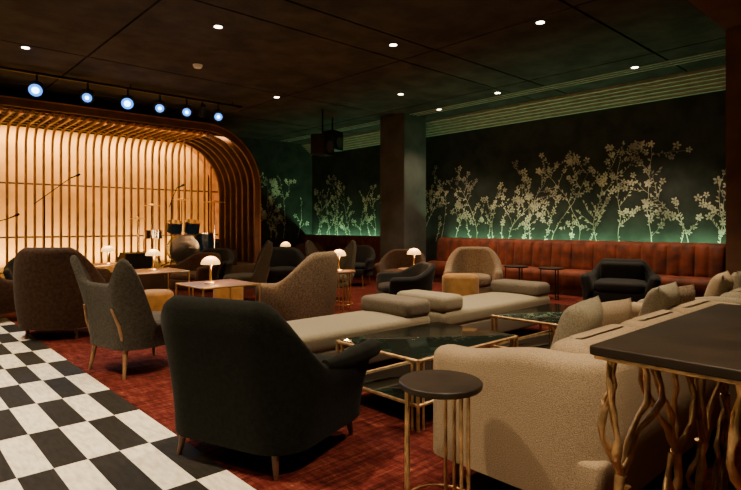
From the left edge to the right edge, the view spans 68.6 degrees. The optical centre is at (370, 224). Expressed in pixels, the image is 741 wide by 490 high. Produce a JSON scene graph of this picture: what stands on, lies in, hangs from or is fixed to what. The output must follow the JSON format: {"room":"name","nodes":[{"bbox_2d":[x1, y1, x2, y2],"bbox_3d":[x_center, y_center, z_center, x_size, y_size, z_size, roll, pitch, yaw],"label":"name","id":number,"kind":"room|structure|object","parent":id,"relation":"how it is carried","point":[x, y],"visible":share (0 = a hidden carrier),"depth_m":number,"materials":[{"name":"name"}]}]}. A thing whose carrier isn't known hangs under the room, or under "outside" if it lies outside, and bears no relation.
{"room":"jazz lounge","nodes":[
{"label":"jazz lounge","id":0,"kind":"room"},
{"bbox_2d":[1,123,311,248],"bbox_3d":[-7.533,-0.800,11.922,15.350,4.200,0.150,0,0,-43],"label":"wall","id":1,"kind":"structure","parent":0,"point":[284,160],"depth_m":16.34,"materials":[{"name":"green paint"}]},
{"bbox_2d":[260,172,308,238],"bbox_3d":[-3.045,-0.573,15.940,3.058,1.950,0.004,0,0,-43],"label":"painting","id":2,"kind":"object","parent":1,"relation":"attached to","point":[272,182],"visible":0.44,"depth_m":16.14,"materials":[{"name":"paint"}]},
{"bbox_2d":[213,49,230,54],"bbox_3d":[-2.136,-2.484,7.804,0.260,0.012,0.260,0,0,-43],"label":"ceiling speaker","id":3,"kind":"object","parent":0,"point":[217,51],"depth_m":7.78},
{"bbox_2d":[32,0,656,98],"bbox_3d":[-1.403,-2.580,5.367,15.500,0.120,18.100,0,0,-43],"label":"ceiling","id":4,"kind":"structure","parent":0,"point":[157,0],"depth_m":7.46,"materials":[{"name":"brown paint"}]},
{"bbox_2d":[19,45,31,49],"bbox_3d":[-4.833,-2.485,7.605,0.156,0.010,0.156,0,0,-43],"label":"recessed light","id":5,"kind":"object","parent":4,"relation":"in","point":[20,46],"visible":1,"depth_m":7.59,"materials":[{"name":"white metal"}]},
{"bbox_2d":[0,66,241,107],"bbox_3d":[-4.266,-2.445,9.662,4.400,0.090,0.060,0,0,-43],"label":"lighting truss","id":6,"kind":"object","parent":4,"relation":"hanging from","point":[1,67],"visible":1,"depth_m":9.44,"materials":[{"name":"black metal"}]},
{"bbox_2d":[27,75,43,96],"bbox_3d":[-5.346,-2.217,8.679,0.255,0.362,0.304,0,0,-43],"label":"spotlight","id":7,"kind":"object","parent":6,"relation":"hanging from","point":[36,89],"depth_m":8.60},
{"bbox_2d":[80,83,93,103],"bbox_3d":[-4.794,-2.217,9.187,0.255,0.362,0.304,0,0,-43],"label":"spotlight","id":8,"kind":"object","parent":6,"relation":"hanging from","point":[87,97],"depth_m":9.11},
{"bbox_2d":[121,90,133,109],"bbox_3d":[-4.315,-2.217,9.627,0.255,0.362,0.304,0,0,-43],"label":"spotlight","id":9,"kind":"object","parent":6,"relation":"hanging from","point":[127,102],"depth_m":9.55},
{"bbox_2d":[153,95,165,113],"bbox_3d":[-3.896,-2.217,10.013,0.255,0.362,0.304,0,0,-43],"label":"spotlight","id":10,"kind":"object","parent":6,"relation":"hanging from","point":[159,107],"depth_m":9.94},
{"bbox_2d":[181,99,192,117],"bbox_3d":[-3.520,-2.217,10.358,0.255,0.362,0.304,0,0,-43],"label":"spotlight","id":11,"kind":"object","parent":6,"relation":"hanging from","point":[186,111],"depth_m":10.28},
{"bbox_2d":[198,102,205,116],"bbox_3d":[-3.267,-2.247,10.586,0.158,0.303,0.234,0,0,-43],"label":"spotlight","id":12,"kind":"object","parent":6,"relation":"attached to","point":[202,111],"visible":1,"depth_m":10.54,"materials":[{"name":"black metal"}]},
{"bbox_2d":[213,104,223,121],"bbox_3d":[-3.042,-2.217,10.798,0.255,0.362,0.304,0,0,-43],"label":"spotlight","id":13,"kind":"object","parent":6,"relation":"hanging from","point":[218,116],"depth_m":10.72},
{"bbox_2d":[193,64,202,68],"bbox_3d":[-2.689,-2.465,8.450,0.150,0.050,0.150,0,0,-43],"label":"smoke detector","id":14,"kind":"object","parent":4,"relation":"attached to","point":[197,66],"visible":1,"depth_m":8.41,"materials":[{"name":"white plastic"}]},
{"bbox_2d":[212,24,223,28],"bbox_3d":[-1.909,-2.485,6.803,0.156,0.010,0.156,0,0,-43],"label":"recessed light","id":15,"kind":"object","parent":4,"relation":"in","point":[216,26],"visible":1,"depth_m":6.78,"materials":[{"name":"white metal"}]},
{"bbox_2d":[311,109,333,156],"bbox_3d":[-1.027,-1.995,11.683,0.370,0.990,0.420,0,0,27],"label":"loudspeaker","id":16,"kind":"object","parent":4,"relation":"hanging from","point":[322,144],"visible":1,"depth_m":11.53,"materials":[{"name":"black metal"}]},
{"bbox_2d":[321,118,342,151],"bbox_3d":[-0.881,-2.110,12.632,0.370,0.760,0.420,0,0,27],"label":"loudspeaker","id":17,"kind":"object","parent":4,"relation":"hanging from","point":[338,136],"visible":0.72,"depth_m":12.50,"materials":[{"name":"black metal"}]},
{"bbox_2d":[388,43,398,46],"bbox_3d":[0.314,-2.485,7.489,0.156,0.010,0.156,0,0,-43],"label":"recessed light","id":18,"kind":"object","parent":4,"relation":"in","point":[389,44],"visible":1,"depth_m":7.47,"materials":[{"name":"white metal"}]},
{"bbox_2d":[281,49,725,141],"bbox_3d":[1.371,-2.486,11.857,0.270,0.017,11.600,0,0,-43],"label":"trim","id":19,"kind":"structure","parent":4,"relation":"attached to","point":[670,61],"depth_m":9.61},
{"bbox_2d":[534,20,546,24],"bbox_3d":[2.084,-2.485,6.657,0.156,0.010,0.156,0,0,-43],"label":"recessed light","id":20,"kind":"object","parent":4,"relation":"in","point":[538,22],"visible":1,"depth_m":6.65,"materials":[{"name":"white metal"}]},
{"bbox_2d":[0,0,725,143],"bbox_3d":[-1.532,-2.510,5.248,14.814,0.040,17.764,0,0,-43],"label":"ceiling panel","id":21,"kind":"object","parent":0,"point":[335,57],"depth_m":7.84,"materials":[{"name":"black wood"}]},
{"bbox_2d":[0,276,740,489],"bbox_3d":[-1.403,1.300,5.367,15.200,0.001,17.800,0,0,-43],"label":"floor","id":22,"kind":"structure","parent":0,"point":[65,424],"depth_m":3.28,"materials":[{"name":"carpet"}]},
{"bbox_2d":[0,277,15,313],"bbox_3d":[-5.267,0.876,7.362,0.965,0.853,0.852,0,0,27],"label":"barrel armchair","id":23,"kind":"object","parent":22,"relation":"on","point":[7,305],"visible":0.45,"depth_m":7.20,"materials":[{"name":"brown fabric"}]},
{"bbox_2d":[3,257,14,279],"bbox_3d":[-5.521,0.901,8.969,0.900,0.801,0.780,0,0,-33],"label":"tub chair","id":24,"kind":"object","parent":22,"relation":"on","point":[8,269],"visible":0.13,"depth_m":8.73,"materials":[{"name":"black fabric"}]},
{"bbox_2d":[13,247,108,338],"bbox_3d":[-3.654,0.776,6.439,1.013,1.053,0.895,0,0,-3],"label":"barrel armchair","id":25,"kind":"object","parent":22,"relation":"on","point":[46,290],"visible":0.77,"depth_m":6.04,"materials":[{"name":"brown fabric"}]},
{"bbox_2d":[96,268,109,282],"bbox_3d":[-4.537,0.901,8.361,0.780,0.801,0.900,0,0,-3],"label":"tub chair","id":26,"kind":"object","parent":22,"relation":"on","point":[104,272],"visible":0.03,"depth_m":8.72,"materials":[{"name":"brown fabric"}]},
{"bbox_2d":[93,263,131,266],"bbox_3d":[-4.709,1.000,9.730,0.624,0.600,0.624,0,0,-43],"label":"table","id":27,"kind":"object","parent":22,"relation":"on","point":[97,264],"visible":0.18,"depth_m":9.57,"materials":[{"name":"brown wood"}]},
{"bbox_2d":[101,246,114,263],"bbox_3d":[-4.709,0.537,9.730,0.224,0.325,0.224,0,0,-43],"label":"table lamp","id":28,"kind":"object","parent":27,"relation":"on","point":[107,249],"visible":1,"depth_m":9.67,"materials":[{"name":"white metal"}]},
{"bbox_2d":[70,255,164,379],"bbox_3d":[-2.138,0.787,4.958,0.923,1.032,0.816,0,0,35],"label":"lounge chair","id":29,"kind":"object","parent":22,"relation":"on","point":[119,316],"visible":0.86,"depth_m":4.59,"materials":[{"name":"fabric"}]},
{"bbox_2d":[152,311,160,321],"bbox_3d":[-2.092,0.900,5.021,0.580,0.140,0.660,0,0,35],"label":"seat cushion","id":30,"kind":"object","parent":29,"relation":"on","point":[156,314],"depth_m":5.00,"materials":[{"name":"fabric"}]},
{"bbox_2d":[0,260,254,289],"bbox_3d":[-6.724,1.101,10.622,9.280,0.398,2.840,0,0,-43],"label":"stage platform","id":31,"kind":"object","parent":22,"relation":"on","point":[149,281],"visible":0.02,"depth_m":11.01,"materials":[{"name":"black wood"}]},
{"bbox_2d":[0,213,19,273],"bbox_3d":[-6.742,0.337,9.832,0.672,1.120,0.462,0,0,-43],"label":"microphone stand","id":32,"kind":"object","parent":31,"relation":"on","point":[17,214],"visible":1,"depth_m":9.97,"materials":[{"name":"black metal"}]},
{"bbox_2d":[34,173,80,246],"bbox_3d":[-6.089,-0.068,10.569,0.815,1.930,0.462,0,0,-43],"label":"microphone stand","id":33,"kind":"object","parent":31,"relation":"on","point":[78,174],"visible":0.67,"depth_m":10.41,"materials":[{"name":"black metal"}]},
{"bbox_2d":[0,95,260,267],"bbox_3d":[-6.851,-0.675,10.708,9.210,3.150,2.540,0,0,-43],"label":"arched timber bandshell","id":34,"kind":"object","parent":31,"relation":"on","point":[93,210],"visible":0.97,"depth_m":12.44,"materials":[{"name":"brown wood"}]},
{"bbox_2d":[116,251,151,268],"bbox_3d":[-4.732,0.720,10.905,0.420,0.360,0.600,0,0,37],"label":"stage monitor","id":35,"kind":"object","parent":31,"relation":"on","point":[138,260],"visible":0.73,"depth_m":10.74,"materials":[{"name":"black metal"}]},
{"bbox_2d":[161,184,184,265],"bbox_3d":[-4.230,-0.003,11.735,0.439,1.800,0.462,0,0,-43],"label":"microphone stand","id":36,"kind":"object","parent":31,"relation":"on","point":[182,185],"visible":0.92,"depth_m":11.68,"materials":[{"name":"black metal"}]},
{"bbox_2d":[131,198,224,264],"bbox_3d":[-4.427,0.124,12.511,2.035,1.542,1.070,0,0,-43],"label":"drum kit","id":37,"kind":"object","parent":31,"relation":"on","point":[184,246],"visible":0.87,"depth_m":12.24,"materials":[{"name":"paint"}]},
{"bbox_2d":[213,239,219,247],"bbox_3d":[-4.061,0.625,13.576,0.500,0.550,0.295,0,0,-43],"label":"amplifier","id":38,"kind":"object","parent":31,"relation":"on","point":[217,241],"visible":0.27,"depth_m":13.59,"materials":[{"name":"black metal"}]},
{"bbox_2d":[230,249,236,264],"bbox_3d":[-3.368,0.720,12.159,0.600,0.360,0.420,0,0,-38],"label":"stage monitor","id":39,"kind":"object","parent":31,"relation":"on","point":[234,251],"visible":0.04,"depth_m":12.16,"materials":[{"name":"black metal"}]},
{"bbox_2d":[144,289,173,311],"bbox_3d":[-2.849,1.078,7.161,0.480,0.444,0.480,0,0,-43],"label":"ottoman","id":40,"kind":"object","parent":22,"relation":"on","point":[157,298],"visible":0.38,"depth_m":6.98,"materials":[{"name":"yellow fabric"}]},
{"bbox_2d":[135,267,189,295],"bbox_3d":[-3.364,1.000,8.400,0.824,0.600,0.824,0,0,-43],"label":"table","id":41,"kind":"object","parent":22,"relation":"on","point":[167,270],"visible":0.48,"depth_m":8.35,"materials":[{"name":"brown wood"}]},
{"bbox_2d":[145,249,160,270],"bbox_3d":[-3.364,0.537,8.400,0.224,0.325,0.224,0,0,-43],"label":"table lamp","id":42,"kind":"object","parent":41,"relation":"on","point":[152,252],"visible":1,"depth_m":8.34,"materials":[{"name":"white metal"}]},
{"bbox_2d":[163,252,220,295],"bbox_3d":[-3.086,0.901,9.543,0.900,0.801,0.780,0,0,27],"label":"tub chair","id":43,"kind":"object","parent":22,"relation":"on","point":[198,272],"visible":0.71,"depth_m":9.36,"materials":[{"name":"brown fabric"}]},
{"bbox_2d":[170,271,195,279],"bbox_3d":[-3.119,0.875,9.481,0.660,0.130,0.620,0,0,27],"label":"seat cushion","id":44,"kind":"object","parent":43,"relation":"on","point":[181,275],"depth_m":9.21,"materials":[{"name":"brown fabric"}]},
{"bbox_2d":[200,248,233,279],"bbox_3d":[-3.188,0.891,10.825,0.900,0.821,0.780,0,0,7],"label":"tub chair","id":45,"kind":"object","parent":22,"relation":"on","point":[227,256],"visible":0.38,"depth_m":10.94,"materials":[{"name":"black fabric"}]},
{"bbox_2d":[175,279,260,301],"bbox_3d":[-1.841,1.000,6.553,0.744,0.600,0.744,0,0,-43],"label":"table","id":46,"kind":"object","parent":22,"relation":"on","point":[224,283],"visible":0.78,"depth_m":6.49,"materials":[{"name":"brown wood"}]},
{"bbox_2d":[201,256,219,283],"bbox_3d":[-1.921,0.537,6.521,0.224,0.325,0.224,0,0,-43],"label":"table lamp","id":47,"kind":"object","parent":46,"relation":"on","point":[210,260],"visible":1,"depth_m":6.46,"materials":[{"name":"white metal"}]},
{"bbox_2d":[213,287,242,299],"bbox_3d":[-2.135,1.088,8.158,0.440,0.424,0.440,0,0,-43],"label":"ottoman","id":48,"kind":"object","parent":22,"relation":"on","point":[236,292],"visible":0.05,"depth_m":7.98,"materials":[{"name":"yellow fabric"}]},
{"bbox_2d":[223,240,272,288],"bbox_3d":[-2.104,0.787,9.329,0.816,1.032,0.923,0,0,-13],"label":"lounge chair","id":49,"kind":"object","parent":22,"relation":"on","point":[259,274],"visible":0.72,"depth_m":9.01,"materials":[{"name":"fabric"}]},
{"bbox_2d":[223,273,252,279],"bbox_3d":[-2.180,0.900,9.312,0.660,0.140,0.580,0,0,-13],"label":"seat cushion","id":50,"kind":"object","parent":49,"relation":"on","point":[235,276],"depth_m":9.09,"materials":[{"name":"fabric"}]},
{"bbox_2d":[160,295,380,480],"bbox_3d":[-0.634,0.844,3.208,1.127,0.918,0.905,0,0,27],"label":"armchair","id":51,"kind":"object","parent":22,"relation":"on","point":[243,379],"visible":1,"depth_m":2.81,"materials":[{"name":"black fabric"}]},
{"bbox_2d":[313,353,331,361],"bbox_3d":[-0.599,0.902,3.276,0.640,0.175,0.720,0,0,27],"label":"seat cushion","id":52,"kind":"object","parent":51,"relation":"on","point":[321,357],"depth_m":3.40,"materials":[{"name":"black fabric"}]},
{"bbox_2d":[267,247,305,282],"bbox_3d":[-1.722,0.876,10.697,0.965,0.853,0.852,0,0,-13],"label":"barrel armchair","id":53,"kind":"object","parent":22,"relation":"on","point":[284,260],"visible":0.47,"depth_m":10.88,"materials":[{"name":"black fabric"}]},
{"bbox_2d":[268,266,295,277],"bbox_3d":[-1.701,0.910,10.604,0.580,0.200,0.660,0,0,-13],"label":"seat cushion","id":54,"kind":"object","parent":53,"relation":"on","point":[275,271],"depth_m":10.31,"materials":[{"name":"black fabric"}]},
{"bbox_2d":[255,251,337,320],"bbox_3d":[-0.885,0.819,6.980,0.895,0.969,1.013,0,0,19],"label":"barrel armchair","id":55,"kind":"object","parent":22,"relation":"on","point":[310,290],"visible":0.85,"depth_m":6.55,"materials":[{"name":"beige fabric"}]},
{"bbox_2d":[295,243,325,257],"bbox_3d":[-1.558,0.876,13.410,0.900,0.851,0.780,0,0,7],"label":"tub chair","id":56,"kind":"object","parent":22,"relation":"on","point":[301,246],"visible":0.14,"depth_m":13.67,"materials":[{"name":"brown fabric"}]},
{"bbox_2d":[305,240,355,300],"bbox_3d":[-0.701,0.787,9.495,0.923,1.032,0.816,0,0,-3],"label":"lounge chair","id":57,"kind":"object","parent":22,"relation":"on","point":[347,262],"visible":0.33,"depth_m":9.75,"materials":[{"name":"fabric"}]},
{"bbox_2d":[337,274,346,282],"bbox_3d":[-0.697,0.900,9.418,0.580,0.140,0.660,0,0,-3],"label":"seat cushion","id":58,"kind":"object","parent":57,"relation":"on","point":[344,275],"depth_m":9.15,"materials":[{"name":"fabric"}]},
{"bbox_2d":[302,234,379,275],"bbox_3d":[-0.578,0.794,15.085,0.790,1.011,4.510,0,0,-43],"label":"banquette","id":59,"kind":"object","parent":22,"relation":"on","point":[330,242],"visible":0.26,"depth_m":15.32,"materials":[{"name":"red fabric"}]},
{"bbox_2d":[335,269,355,311],"bbox_3d":[-0.487,1.000,8.315,0.520,0.600,0.520,0,0,-43],"label":"table","id":60,"kind":"object","parent":22,"relation":"on","point":[345,271],"visible":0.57,"depth_m":8.17,"materials":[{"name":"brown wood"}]},
{"bbox_2d":[334,250,345,270],"bbox_3d":[-0.487,0.537,8.315,0.224,0.325,0.224,0,0,-43],"label":"table lamp","id":61,"kind":"object","parent":60,"relation":"on","point":[339,253],"visible":0.76,"depth_m":8.26,"materials":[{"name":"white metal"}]},
{"bbox_2d":[287,293,429,363],"bbox_3d":[-0.272,1.000,4.817,1.720,0.600,0.700,0,0,-43],"label":"daybed","id":62,"kind":"object","parent":22,"relation":"on","point":[381,312],"visible":0.5,"depth_m":4.80,"materials":[{"name":"beige fabric"}]},
{"bbox_2d":[343,245,375,286],"bbox_3d":[-0.344,0.876,11.801,0.900,0.851,0.780,0,0,17],"label":"tub chair","id":63,"kind":"object","parent":22,"relation":"on","point":[365,254],"visible":0.49,"depth_m":11.73,"materials":[{"name":"black fabric"}]},
{"bbox_2d":[355,262,364,268],"bbox_3d":[-0.365,0.875,11.735,0.660,0.130,0.620,0,0,17],"label":"seat cushion","id":64,"kind":"object","parent":63,"relation":"on","point":[358,265],"depth_m":11.44,"materials":[{"name":"black fabric"}]},
{"bbox_2d":[374,249,425,274],"bbox_3d":[0.574,0.881,10.064,0.900,0.841,0.780,0,0,17],"label":"tub chair","id":65,"kind":"object","parent":22,"relation":"on","point":[394,259],"visible":0.36,"depth_m":10.31,"materials":[{"name":"brown fabric"}]},
{"bbox_2d":[382,269,398,271],"bbox_3d":[0.553,0.875,9.998,0.660,0.130,0.620,0,0,17],"label":"seat cushion","id":66,"kind":"object","parent":65,"relation":"on","point":[383,270],"depth_m":9.85,"materials":[{"name":"brown fabric"}]},
{"bbox_2d":[380,113,425,259],"bbox_3d":[0.755,-0.595,12.623,0.740,3.790,0.780,0,0,-43],"label":"column","id":67,"kind":"structure","parent":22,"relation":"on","point":[402,136],"depth_m":12.35,"materials":[{"name":"paint"}]},
{"bbox_2d":[376,262,435,294],"bbox_3d":[0.503,0.921,7.704,0.780,0.761,0.900,0,0,-13],"label":"tub chair","id":68,"kind":"object","parent":22,"relation":"on","point":[420,276],"visible":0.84,"depth_m":7.42,"materials":[{"name":"black fabric"}]},
{"bbox_2d":[378,282,389,292],"bbox_3d":[0.435,0.875,7.688,0.620,0.130,0.660,0,0,-13],"label":"seat cushion","id":69,"kind":"object","parent":68,"relation":"on","point":[383,287],"depth_m":7.54,"materials":[{"name":"black fabric"}]},
{"bbox_2d":[336,322,517,432],"bbox_3d":[0.440,1.072,4.086,1.144,0.456,0.824,0,0,-43],"label":"glass coffee table","id":70,"kind":"object","parent":22,"relation":"on","point":[416,345],"visible":0.62,"depth_m":3.97,"materials":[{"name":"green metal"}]},
{"bbox_2d":[363,360,432,403],"bbox_3d":[0.440,1.140,4.086,1.090,0.010,0.770,0,0,-43],"label":"glass shelf","id":71,"kind":"object","parent":70,"relation":"attached to","point":[384,380],"depth_m":3.99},
{"bbox_2d":[399,370,482,489],"bbox_3d":[0.304,0.988,2.358,0.360,0.625,0.360,0,0,-43],"label":"round side table","id":72,"kind":"object","parent":22,"relation":"on","point":[445,385],"visible":1,"depth_m":2.32,"materials":[{"name":"brown metal"}]},
{"bbox_2d":[442,273,478,295],"bbox_3d":[1.327,1.008,8.012,0.540,0.584,0.540,0,0,-43],"label":"ottoman","id":73,"kind":"object","parent":22,"relation":"on","point":[463,284],"visible":0.5,"depth_m":7.79,"materials":[{"name":"yellow fabric"}]},
{"bbox_2d":[443,247,502,293],"bbox_3d":[1.737,0.842,9.173,0.965,0.923,0.852,0,0,12],"label":"barrel armchair","id":74,"kind":"object","parent":22,"relation":"on","point":[483,262],"visible":0.56,"depth_m":9.34,"materials":[{"name":"beige fabric"}]},
{"bbox_2d":[471,273,490,286],"bbox_3d":[1.716,0.910,9.079,0.580,0.200,0.660,0,0,12],"label":"seat cushion","id":75,"kind":"object","parent":74,"relation":"on","point":[484,278],"depth_m":8.80,"materials":[{"name":"beige fabric"}]},
{"bbox_2d":[397,279,549,332],"bbox_3d":[1.233,1.000,6.201,2.050,0.600,0.700,0,0,-43],"label":"daybed","id":76,"kind":"object","parent":22,"relation":"on","point":[476,310],"visible":0.51,"depth_m":5.90,"materials":[{"name":"beige fabric"}]},
{"bbox_2d":[503,265,527,279],"bbox_3d":[2.677,1.025,10.015,0.440,0.550,0.440,0,0,-43],"label":"table","id":77,"kind":"object","parent":22,"relation":"on","point":[505,266],"visible":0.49,"depth_m":9.86,"materials":[{"name":"black metal"}]},
{"bbox_2d":[491,303,570,348],"bbox_3d":[1.784,1.072,5.254,1.124,0.456,0.704,0,0,-43],"label":"glass coffee table","id":78,"kind":"object","parent":22,"relation":"on","point":[550,314],"visible":0.52,"depth_m":5.18,"materials":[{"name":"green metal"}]},
{"bbox_2d":[498,330,552,348],"bbox_3d":[1.784,1.140,5.254,1.070,0.010,0.650,0,0,-43],"label":"glass shelf","id":79,"kind":"object","parent":78,"relation":"attached to","point":[543,339],"depth_m":5.29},
{"bbox_2d":[538,267,564,299],"bbox_3d":[3.198,1.025,9.597,0.440,0.550,0.440,0,0,-43],"label":"table","id":80,"kind":"object","parent":22,"relation":"on","point":[540,268],"visible":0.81,"depth_m":9.42,"materials":[{"name":"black metal"}]},
{"bbox_2d":[428,237,725,297],"bbox_3d":[3.541,0.794,10.605,0.790,1.011,5.820,0,0,-43],"label":"banquette","id":81,"kind":"object","parent":22,"relation":"on","point":[686,264],"visible":0.6,"depth_m":10.01,"materials":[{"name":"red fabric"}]},
{"bbox_2d":[433,281,739,489],"bbox_3d":[1.500,0.844,3.281,2.452,0.912,0.901,0,0,-43],"label":"sofa","id":82,"kind":"object","parent":22,"relation":"on","point":[534,417],"visible":0.67,"depth_m":2.42,"materials":[{"name":"beige fabric"}]},
{"bbox_2d":[551,295,602,345],"bbox_3d":[1.075,0.609,2.850,0.226,0.442,0.460,0,0,35],"label":"throw pillow","id":83,"kind":"object","parent":82,"relation":"on","point":[584,316],"depth_m":2.69,"materials":[{"name":"beige fabric"}]},
{"bbox_2d":[550,324,635,353],"bbox_3d":[1.115,0.677,2.656,0.705,0.325,0.200,0,0,-43],"label":"cushion","id":84,"kind":"object","parent":82,"relation":"on","point":[577,339],"depth_m":2.56,"materials":[{"name":"beige fabric"}]},
{"bbox_2d":[601,298,631,326],"bbox_3d":[1.327,0.628,3.136,0.420,0.404,0.219,0,0,-33],"label":"throw pillow","id":85,"kind":"object","parent":82,"relation":"on","point":[618,311],"depth_m":3.07,"materials":[{"name":"beige fabric"}]},
{"bbox_2d":[620,310,683,329],"bbox_3d":[1.635,0.677,3.134,0.705,0.325,0.200,0,0,-43],"label":"cushion","id":86,"kind":"object","parent":82,"relation":"on","point":[657,316],"depth_m":3.06,"materials":[{"name":"beige fabric"}]},
{"bbox_2d":[639,281,679,315],"bbox_3d":[1.907,0.609,3.614,0.226,0.442,0.460,0,0,41],"label":"throw pillow","id":87,"kind":"object","parent":82,"relation":"on","point":[664,297],"depth_m":3.46,"materials":[{"name":"beige fabric"}]},
{"bbox_2d":[678,284,694,304],"bbox_3d":[2.137,0.628,3.881,0.420,0.404,0.219,0,0,-31],"label":"throw pillow","id":88,"kind":"object","parent":82,"relation":"on","point":[686,293],"depth_m":3.83,"materials":[{"name":"beige fabric"}]},
{"bbox_2d":[670,299,718,314],"bbox_3d":[2.155,0.677,3.612,0.705,0.325,0.200,0,0,-43],"label":"cushion","id":89,"kind":"object","parent":82,"relation":"on","point":[684,306],"depth_m":3.54,"materials":[{"name":"beige fabric"}]},
{"bbox_2d":[580,258,660,301],"bbox_3d":[3.866,0.921,8.388,1.100,0.763,0.850,0,0,29],"label":"armchair","id":90,"kind":"object","parent":22,"relation":"on","point":[612,279],"visible":0.85,"depth_m":8.25,"materials":[{"name":"black fabric"}]},
{"bbox_2d":[594,278,646,293],"bbox_3d":[3.834,0.920,8.332,0.700,0.180,0.720,0,0,29],"label":"seat cushion","id":91,"kind":"object","parent":90,"relation":"on","point":[601,285],"depth_m":8.07,"materials":[{"name":"black fabric"}]},
{"bbox_2d":[600,261,644,279],"bbox_3d":[3.972,0.730,8.576,0.640,0.300,0.140,0,0,29],"label":"cushion","id":92,"kind":"object","parent":90,"relation":"on","point":[608,269],"depth_m":8.51,"materials":[{"name":"black fabric"}]},
{"bbox_2d":[590,303,740,489],"bbox_3d":[1.418,0.856,2.121,1.441,0.912,0.482,0,0,-43],"label":"console table","id":93,"kind":"object","parent":22,"relation":"on","point":[705,343],"visible":1,"depth_m":1.90,"materials":[{"name":"brown metal"}]},
{"bbox_2d":[638,271,740,304],"bbox_3d":[3.304,0.844,4.939,2.152,0.912,0.901,0,0,-43],"label":"sofa","id":94,"kind":"object","parent":22,"relation":"on","point":[723,287],"visible":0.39,"depth_m":4.31,"materials":[{"name":"beige fabric"}]},
{"bbox_2d":[704,271,733,296],"bbox_3d":[2.864,0.609,4.494,0.226,0.442,0.460,0,0,37],"label":"throw pillow","id":95,"kind":"object","parent":94,"relation":"on","point":[721,285],"depth_m":4.32,"materials":[{"name":"beige fabric"}]},
{"bbox_2d":[720,287,740,297],"bbox_3d":[2.992,0.677,4.382,0.605,0.325,0.200,0,0,-43],"label":"cushion","id":96,"kind":"object","parent":94,"relation":"on","point":[724,291],"depth_m":4.26,"materials":[{"name":"beige fabric"}]},
{"bbox_2d":[731,271,740,288],"bbox_3d":[3.416,0.619,5.002,0.440,0.423,0.222,0,0,-33],"label":"throw pillow","id":97,"kind":"object","parent":94,"relation":"on","point":[736,276],"depth_m":4.85,"materials":[{"name":"beige fabric"}]},
{"bbox_2d":[726,26,740,274],"bbox_3d":[4.386,-0.444,6.044,0.640,3.488,0.640,0,0,-43],"label":"pier","id":98,"kind":"object","parent":22,"relation":"on","point":[733,35],"visible":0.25,"depth_m":6.01,"materials":[{"name":"brown paint"}]},
{"bbox_3d":[0.698,1.000,8.725,0.520,0.600,0.520,0,0,-43],"label":"table","id":99,"kind":"object","parent":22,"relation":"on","visible":0},
{"bbox_2d":[407,248,420,264],"bbox_3d":[0.698,0.537,8.725,0.224,0.325,0.224,0,0,-43],"label":"table lamp","id":100,"kind":"object","parent":99,"relation":"on","point":[413,251],"visible":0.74,"depth_m":8.65,"materials":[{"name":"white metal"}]},
{"bbox_3d":[-1.875,1.000,11.997,0.520,0.600,0.520,0,0,-43],"label":"table","id":101,"kind":"object","parent":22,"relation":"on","visible":0},
{"bbox_2d":[281,242,290,246],"bbox_3d":[-1.875,0.537,11.997,0.224,0.325,0.224,0,0,-43],"label":"table lamp","id":102,"kind":"object","parent":101,"relation":"on","point":[285,244],"visible":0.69,"depth_m":11.92,"materials":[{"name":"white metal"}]},
{"bbox_2d":[312,90,725,261],"bbox_3d":[4.196,-0.800,10.617,0.150,4.200,17.950,0,0,-43],"label":"wall","id":103,"kind":"structure","parent":0,"point":[698,122],"depth_m":10.85,"materials":[{"name":"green paint"}]},
{"bbox_2d":[301,65,725,152],"bbox_3d":[2.043,-2.355,12.536,0.419,0.330,11.890,0,0,-43],"label":"air vent","id":104,"kind":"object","parent":103,"relation":"attached to","point":[713,79],"depth_m":10.40,"materials":[{"name":"metal"}]},
{"bbox_2d":[314,140,725,242],"bbox_3d":[2.093,-0.574,12.784,0.004,1.966,11.415,0,0,-43],"label":"mural","id":105,"kind":"object","parent":103,"relation":"attached to","point":[633,147],"visible":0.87,"depth_m":10.72,"materials":[{"name":"paint"}]},
{"bbox_2d":[688,0,740,30],"bbox_3d":[3.326,-2.340,5.062,7.750,0.300,0.650,0,0,-43],"label":"ceiling beam","id":106,"kind":"structure","parent":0,"point":[725,13],"depth_m":5.54,"materials":[{"name":"black wood"}]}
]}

